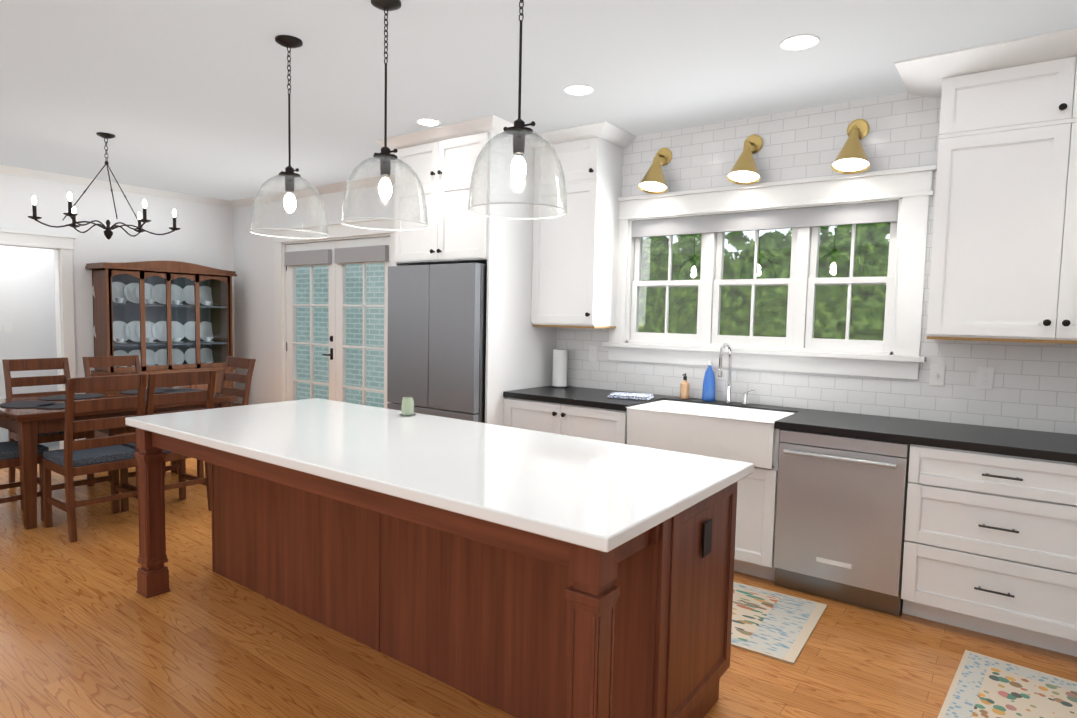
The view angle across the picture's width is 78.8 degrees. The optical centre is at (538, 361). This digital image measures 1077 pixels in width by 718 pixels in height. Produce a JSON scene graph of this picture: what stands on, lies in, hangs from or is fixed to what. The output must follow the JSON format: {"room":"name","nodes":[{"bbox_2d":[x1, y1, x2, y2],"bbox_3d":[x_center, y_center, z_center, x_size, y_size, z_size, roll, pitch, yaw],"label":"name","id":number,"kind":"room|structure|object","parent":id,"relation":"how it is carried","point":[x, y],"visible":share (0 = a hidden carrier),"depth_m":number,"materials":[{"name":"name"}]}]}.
{"room":"dining room and kitchen","nodes":[
{"label":"dining room and kitchen","id":0,"kind":"room"},
{"bbox_2d":[3,321,12,332],"bbox_3d":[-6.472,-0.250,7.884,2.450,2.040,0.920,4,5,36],"label":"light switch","id":1,"kind":"structure","parent":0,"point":[7,326],"depth_m":6.95,"materials":[{"name":"white plastic"}]},
{"bbox_2d":[0,173,231,441],"bbox_3d":[-6.065,-0.381,4.864,0.120,2.740,7.800,4,5,36],"label":"wall","id":2,"kind":"structure","parent":0,"point":[204,238],"depth_m":7.00,"materials":[{"name":"white paint"}]},
{"bbox_2d":[0,229,77,448],"bbox_3d":[-5.047,-0.163,6.234,0.164,2.155,1.130,4,5,36],"label":"trim","id":3,"kind":"structure","parent":2,"relation":"attached to","point":[61,246],"depth_m":6.54,"materials":[{"name":"white wood"}]},
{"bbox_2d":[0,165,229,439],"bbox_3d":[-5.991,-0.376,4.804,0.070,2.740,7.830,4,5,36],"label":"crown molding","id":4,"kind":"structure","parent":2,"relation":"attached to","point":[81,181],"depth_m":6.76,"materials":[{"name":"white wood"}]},
{"bbox_2d":[0,440,1076,717],"bbox_3d":[-3.800,1.200,3.272,12.390,0.100,7.830,4,5,36],"label":"floor","id":5,"kind":"structure","parent":0,"point":[86,631],"depth_m":2.83,"materials":[{"name":"brown wood"}]},
{"bbox_2d":[0,441,48,520],"bbox_3d":[-3.639,0.567,4.351,0.440,1.020,0.529,4,5,36],"label":"dining chair","id":6,"kind":"object","parent":5,"relation":"on","point":[9,453],"visible":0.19,"depth_m":4.40,"materials":[{"name":"brown wood"}]},
{"bbox_2d":[2,357,93,485],"bbox_3d":[-3.945,0.495,5.288,0.529,1.020,0.440,4,5,36],"label":"dining chair","id":7,"kind":"object","parent":5,"relation":"on","point":[9,365],"visible":0.46,"depth_m":5.31,"materials":[{"name":"brown wood"}]},
{"bbox_2d":[42,374,146,541],"bbox_3d":[-2.915,0.584,4.314,0.529,1.020,0.440,4,5,36],"label":"dining chair","id":8,"kind":"object","parent":5,"relation":"on","point":[72,458],"visible":0.85,"depth_m":4.19,"materials":[{"name":"brown wood"}]},
{"bbox_2d":[0,386,236,529],"bbox_3d":[-3.269,0.656,5.040,0.990,0.760,1.450,4,5,36],"label":"dining table","id":9,"kind":"object","parent":5,"relation":"on","point":[27,425],"visible":0.5,"depth_m":4.31,"materials":[{"name":"brown wood"}]},
{"bbox_2d":[0,394,103,408],"bbox_3d":[-3.501,0.287,4.751,0.620,0.004,0.834,-2,5,-36],"label":"placemat","id":10,"kind":"object","parent":9,"relation":"on","point":[36,404],"depth_m":4.64,"materials":[{"name":"grey fabric"}]},
{"bbox_2d":[121,390,137,393],"bbox_3d":[-3.330,0.248,5.354,0.120,0.005,0.243,-1,4,-27],"label":"placemat","id":11,"kind":"object","parent":9,"relation":"on","point":[129,391],"depth_m":5.33,"materials":[{"name":"grey fabric"}]},
{"bbox_2d":[154,388,204,392],"bbox_3d":[-3.035,0.240,5.549,0.376,0.005,0.359,-1,4,-27],"label":"placemat","id":12,"kind":"object","parent":9,"relation":"on","point":[157,390],"depth_m":5.52,"materials":[{"name":"grey fabric"}]},
{"bbox_2d":[82,355,165,482],"bbox_3d":[-3.616,0.470,5.734,0.529,1.020,0.440,4,5,36],"label":"dining chair","id":13,"kind":"object","parent":5,"relation":"on","point":[107,361],"visible":0.27,"depth_m":5.77,"materials":[{"name":"brown wood"}]},
{"bbox_2d":[85,261,236,437],"bbox_3d":[-4.044,-0.106,7.145,0.443,1.955,1.360,4,5,36],"label":"hutch","id":14,"kind":"object","parent":5,"relation":"on","point":[164,316],"visible":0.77,"depth_m":7.12,"materials":[{"name":"brown wood"}]},
{"bbox_2d":[120,370,216,511],"bbox_3d":[-2.642,0.564,4.684,0.529,1.020,0.440,4,5,36],"label":"dining chair","id":15,"kind":"object","parent":5,"relation":"on","point":[170,379],"visible":0.56,"depth_m":4.59,"materials":[{"name":"brown wood"}]},
{"bbox_2d":[174,356,255,477],"bbox_3d":[-2.867,0.480,5.815,0.440,1.020,0.529,4,5,36],"label":"dining chair","id":16,"kind":"object","parent":5,"relation":"on","point":[243,363],"visible":0.31,"depth_m":5.89,"materials":[{"name":"brown wood"}]},
{"bbox_2d":[131,426,737,717],"bbox_3d":[-0.643,0.804,2.927,2.737,0.866,1.022,4,5,36],"label":"kitchen island","id":17,"kind":"object","parent":5,"relation":"on","point":[519,572],"depth_m":2.44,"materials":[{"name":"brown wood"}]},
{"bbox_2d":[125,398,753,553],"bbox_3d":[-0.619,0.354,2.904,2.784,0.040,1.110,4,5,36],"label":"island countertop","id":18,"kind":"structure","parent":17,"relation":"on","point":[599,496],"depth_m":2.43,"materials":[{"name":"white stone"}]},
{"bbox_2d":[399,397,415,415],"bbox_3d":[-0.703,0.238,3.526,0.090,0.095,0.090,4,5,36],"label":"candle jar","id":19,"kind":"object","parent":18,"relation":"on","point":[407,406],"visible":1,"depth_m":3.50,"materials":[{"name":"green glass"}]},
{"bbox_2d":[387,263,486,422],"bbox_3d":[-0.527,0.189,5.073,0.880,1.800,0.900,4,5,36],"label":"refrigerator","id":20,"kind":"object","parent":5,"relation":"on","point":[436,348],"visible":0.46,"depth_m":4.62,"materials":[{"name":"silver metal"}]},
{"bbox_2d":[390,124,485,265],"bbox_3d":[-0.494,-0.273,5.091,0.929,2.720,0.850,4,5,36],"label":"tall cabinet","id":21,"kind":"object","parent":5,"relation":"on","point":[443,162],"depth_m":4.65,"materials":[{"name":"white wood"}]},
{"bbox_2d":[485,119,625,434],"bbox_3d":[0.106,-0.230,4.651,0.561,2.720,0.850,4,5,36],"label":"tall cabinet","id":22,"kind":"object","parent":5,"relation":"on","point":[544,275],"depth_m":4.62,"materials":[{"name":"white wood"}]},
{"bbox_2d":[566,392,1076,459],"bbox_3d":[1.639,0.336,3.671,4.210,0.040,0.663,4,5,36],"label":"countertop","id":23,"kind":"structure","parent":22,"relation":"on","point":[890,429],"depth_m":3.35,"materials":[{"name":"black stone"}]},
{"bbox_2d":[550,346,568,387],"bbox_3d":[0.163,0.036,4.991,0.140,0.310,0.140,4,5,36],"label":"paper towel roll","id":24,"kind":"object","parent":23,"relation":"on","point":[559,378],"visible":1,"depth_m":4.95,"materials":[{"name":"white paper"}]},
{"bbox_2d":[607,392,653,399],"bbox_3d":[0.621,0.229,4.414,0.280,0.024,0.180,3,4,21],"label":"dish towel","id":25,"kind":"object","parent":23,"relation":"on","point":[633,396],"visible":1,"depth_m":4.36,"materials":[{"name":"white fabric"}]},
{"bbox_2d":[680,373,689,398],"bbox_3d":[0.987,0.162,4.432,0.060,0.170,0.070,4,5,36],"label":"soap dispenser","id":26,"kind":"object","parent":23,"relation":"on","point":[684,389],"visible":1,"depth_m":4.42,"materials":[{"name":"brown plastic"}]},
{"bbox_2d":[622,400,785,471],"bbox_3d":[1.049,0.418,3.993,0.906,0.251,0.520,4,5,36],"label":"sink","id":27,"kind":"object","parent":23,"relation":"in","point":[723,431],"depth_m":3.83,"materials":[{"name":"white ceramic"}]},
{"bbox_2d":[702,360,714,400],"bbox_3d":[1.128,0.122,4.333,0.090,0.270,0.054,4,5,36],"label":"dish soap bottle","id":28,"kind":"object","parent":23,"relation":"on","point":[708,392],"visible":1,"depth_m":4.31,"materials":[{"name":"blue plastic"}]},
{"bbox_2d":[717,342,755,403],"bbox_3d":[1.246,0.078,4.131,0.200,0.396,0.214,4,5,36],"label":"faucet","id":29,"kind":"object","parent":23,"relation":"on","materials":[{"name":"silver metal"}]},
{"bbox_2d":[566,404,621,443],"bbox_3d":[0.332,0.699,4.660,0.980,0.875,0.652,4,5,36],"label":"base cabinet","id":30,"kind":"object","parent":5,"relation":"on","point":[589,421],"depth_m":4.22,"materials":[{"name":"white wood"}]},
{"bbox_2d":[734,428,813,580],"bbox_3d":[1.101,0.754,4.096,0.930,0.875,0.652,4,5,36],"label":"base cabinet","id":31,"kind":"object","parent":5,"relation":"on","point":[756,492],"depth_m":3.63,"materials":[{"name":"white wood"}]},
{"bbox_2d":[731,582,826,663],"bbox_3d":[0.682,1.222,3.478,1.450,0.008,0.700,4,5,34],"label":"rug","id":32,"kind":"object","parent":5,"relation":"on","point":[776,625],"visible":0.29,"depth_m":3.16,"materials":[{"name":"multicoloured fabric"}]},
{"bbox_2d":[774,429,909,615],"bbox_3d":[1.702,0.803,3.607,0.610,0.871,0.686,4,5,36],"label":"dishwasher","id":33,"kind":"object","parent":5,"relation":"on","point":[841,504],"visible":0.94,"depth_m":3.36,"materials":[{"name":"silver metal"}]},
{"bbox_2d":[901,440,1076,656],"bbox_3d":[2.272,0.839,3.235,0.743,0.875,0.652,4,5,36],"label":"base cabinet","id":34,"kind":"object","parent":5,"relation":"on","point":[990,544],"depth_m":2.99,"materials":[{"name":"white wood"}]},
{"bbox_2d":[927,28,1076,343],"bbox_3d":[2.688,-0.740,2.845,1.670,1.345,0.643,4,5,36],"label":"cabinet","id":35,"kind":"object","parent":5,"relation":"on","point":[1004,255],"depth_m":3.13,"materials":[{"name":"white wood"}]},
{"bbox_2d":[938,650,1076,717],"bbox_3d":[1.791,1.326,2.316,0.620,0.008,1.070,5,5,40],"label":"rug","id":36,"kind":"object","parent":5,"relation":"on","point":[982,686],"visible":1,"depth_m":2.59,"materials":[{"name":"multicoloured fabric"}]},
{"bbox_2d":[0,0,1076,200],"bbox_3d":[-3.701,-1.629,3.044,12.690,0.100,8.230,4,5,36],"label":"ceiling","id":37,"kind":"structure","parent":0,"point":[190,97],"depth_m":3.46,"materials":[{"name":"grey paint"}]},
{"bbox_2d":[28,132,180,239],"bbox_3d":[-3.240,-1.311,4.929,0.951,0.780,0.911,4,5,36],"label":"chandelier","id":38,"kind":"object","parent":37,"relation":"hanging from","point":[108,232],"visible":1,"depth_m":4.89,"materials":[{"name":"brown metal"}]},
{"bbox_2d":[250,35,328,238],"bbox_3d":[-1.200,-1.077,3.162,0.361,0.916,0.361,4,5,36],"label":"pendant light","id":39,"kind":"object","parent":37,"relation":"hanging from","point":[289,174],"visible":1,"depth_m":3.15,"materials":[{"name":"clear glass"}]},
{"bbox_2d":[341,0,427,230],"bbox_3d":[-0.641,-1.037,2.751,0.361,0.916,0.361,4,5,36],"label":"pendant light","id":40,"kind":"object","parent":37,"relation":"hanging from","point":[385,157],"visible":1,"depth_m":2.74,"materials":[{"name":"clear glass"}]},
{"bbox_2d":[415,118,440,125],"bbox_3d":[-0.741,-1.610,4.411,0.170,0.007,0.170,4,5,36],"label":"recessed light","id":41,"kind":"object","parent":37,"relation":"in","point":[427,122],"visible":0.92,"depth_m":4.40,"materials":[{"name":"white plastic"}]},
{"bbox_2d":[467,0,567,218],"bbox_3d":[-0.066,-0.996,2.328,0.361,0.916,0.361,4,5,36],"label":"pendant light","id":42,"kind":"object","parent":37,"relation":"hanging from","point":[519,131],"visible":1,"depth_m":2.32,"materials":[{"name":"clear glass"}]},
{"bbox_2d":[564,84,593,95],"bbox_3d":[0.228,-1.542,3.724,0.170,0.007,0.170,4,5,36],"label":"recessed light","id":43,"kind":"object","parent":37,"relation":"in","point":[579,91],"visible":0.98,"depth_m":3.72,"materials":[{"name":"white plastic"}]},
{"bbox_2d":[780,34,819,50],"bbox_3d":[1.206,-1.474,3.031,0.170,0.007,0.170,4,5,36],"label":"recessed light","id":44,"kind":"object","parent":37,"relation":"in","point":[796,44],"visible":0.98,"depth_m":3.02,"materials":[{"name":"white plastic"}]},
{"bbox_2d":[232,92,1076,434],"bbox_3d":[-1.378,-0.390,6.362,12.650,2.740,0.168,4,5,36],"label":"wall","id":45,"kind":"structure","parent":0,"point":[1034,386],"depth_m":4.04,"materials":[{"name":"white paint"}]},
{"bbox_2d":[230,174,394,207],"bbox_3d":[-2.148,-0.436,6.790,3.720,2.740,0.070,4,5,36],"label":"crown molding","id":46,"kind":"structure","parent":45,"relation":"attached to","point":[337,187],"depth_m":6.81,"materials":[{"name":"white wood"}]},
{"bbox_2d":[271,215,394,402],"bbox_3d":[-2.109,-0.244,6.887,2.130,2.385,0.204,4,5,36],"label":"door frame","id":47,"kind":"structure","parent":45,"relation":"attached to","point":[338,231],"depth_m":7.30,"materials":[{"name":"white wood"}]},
{"bbox_2d":[285,236,389,407],"bbox_3d":[-2.132,-0.171,6.866,1.768,2.174,0.103,4,5,36],"label":"doors","id":48,"kind":"structure","parent":45,"relation":"in","point":[335,257],"depth_m":6.85,"materials":[{"name":"white wood"}]},
{"bbox_2d":[589,346,597,360],"bbox_3d":[0.412,-0.064,4.948,0.072,0.116,0.008,4,5,36],"label":"electrical outlet","id":49,"kind":"object","parent":45,"relation":"attached to","point":[593,351],"visible":1,"depth_m":4.94,"materials":[{"name":"white plastic"}]},
{"bbox_2d":[638,148,671,193],"bbox_3d":[0.792,-1.313,4.446,0.200,0.322,0.254,4,5,36],"label":"sconce","id":50,"kind":"object","parent":45,"relation":"attached to","point":[653,181],"visible":1,"depth_m":4.43,"materials":[{"name":"gold metal"}]},
{"bbox_2d":[727,134,762,184],"bbox_3d":[1.291,-1.278,4.080,0.200,0.322,0.254,4,5,36],"label":"sconce","id":51,"kind":"object","parent":45,"relation":"attached to","point":[744,171],"visible":1,"depth_m":4.07,"materials":[{"name":"gold metal"}]},
{"bbox_2d":[602,165,936,379],"bbox_3d":[1.357,-0.545,4.258,2.060,1.175,0.168,4,5,36],"label":"window unit","id":52,"kind":"structure","parent":45,"relation":"in","point":[804,280],"depth_m":4.09,"materials":[{"name":"white wood"}]},
{"bbox_2d":[831,119,869,173],"bbox_3d":[1.782,-1.242,3.719,0.200,0.322,0.254,4,5,36],"label":"sconce","id":53,"kind":"object","parent":45,"relation":"attached to","point":[851,157],"visible":1,"depth_m":3.71,"materials":[{"name":"gold metal"}]},
{"bbox_2d":[929,365,944,385],"bbox_3d":[2.205,0.075,3.629,0.072,0.116,0.012,4,5,36],"label":"light switch","id":54,"kind":"object","parent":45,"relation":"attached to","point":[937,375],"visible":1,"depth_m":3.63,"materials":[{"name":"white plastic"}]},
{"bbox_2d":[976,367,993,389],"bbox_3d":[2.383,0.087,3.500,0.072,0.116,0.008,4,5,36],"label":"electrical outlet","id":55,"kind":"object","parent":45,"relation":"attached to","point":[985,376],"visible":1,"depth_m":3.50,"materials":[{"name":"white plastic"}]},
{"bbox_3d":[-0.303,0.772,12.718,65.000,0.180,11.200,4,5,36],"label":"lawn","id":56,"kind":"structure","parent":0,"visible":0},
{"bbox_2d":[296,263,383,407],"bbox_3d":[-4.407,-1.762,9.761,9.600,5.120,1.800,4,5,36],"label":"glass pane","id":57,"kind":"object","parent":56,"relation":"on","point":[351,328],"depth_m":9.29,"materials":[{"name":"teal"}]},
{"label":"outside","id":58,"kind":"structure","parent":0,"visible":0},
{"bbox_2d":[638,222,890,340],"bbox_3d":[3.157,-6.167,16.750,65.000,19.000,0.001,4,5,36],"label":"window panes","id":59,"kind":"structure","parent":58,"point":[826,304],"depth_m":15.32,"materials":[{"name":"clear glass"}]}
]}

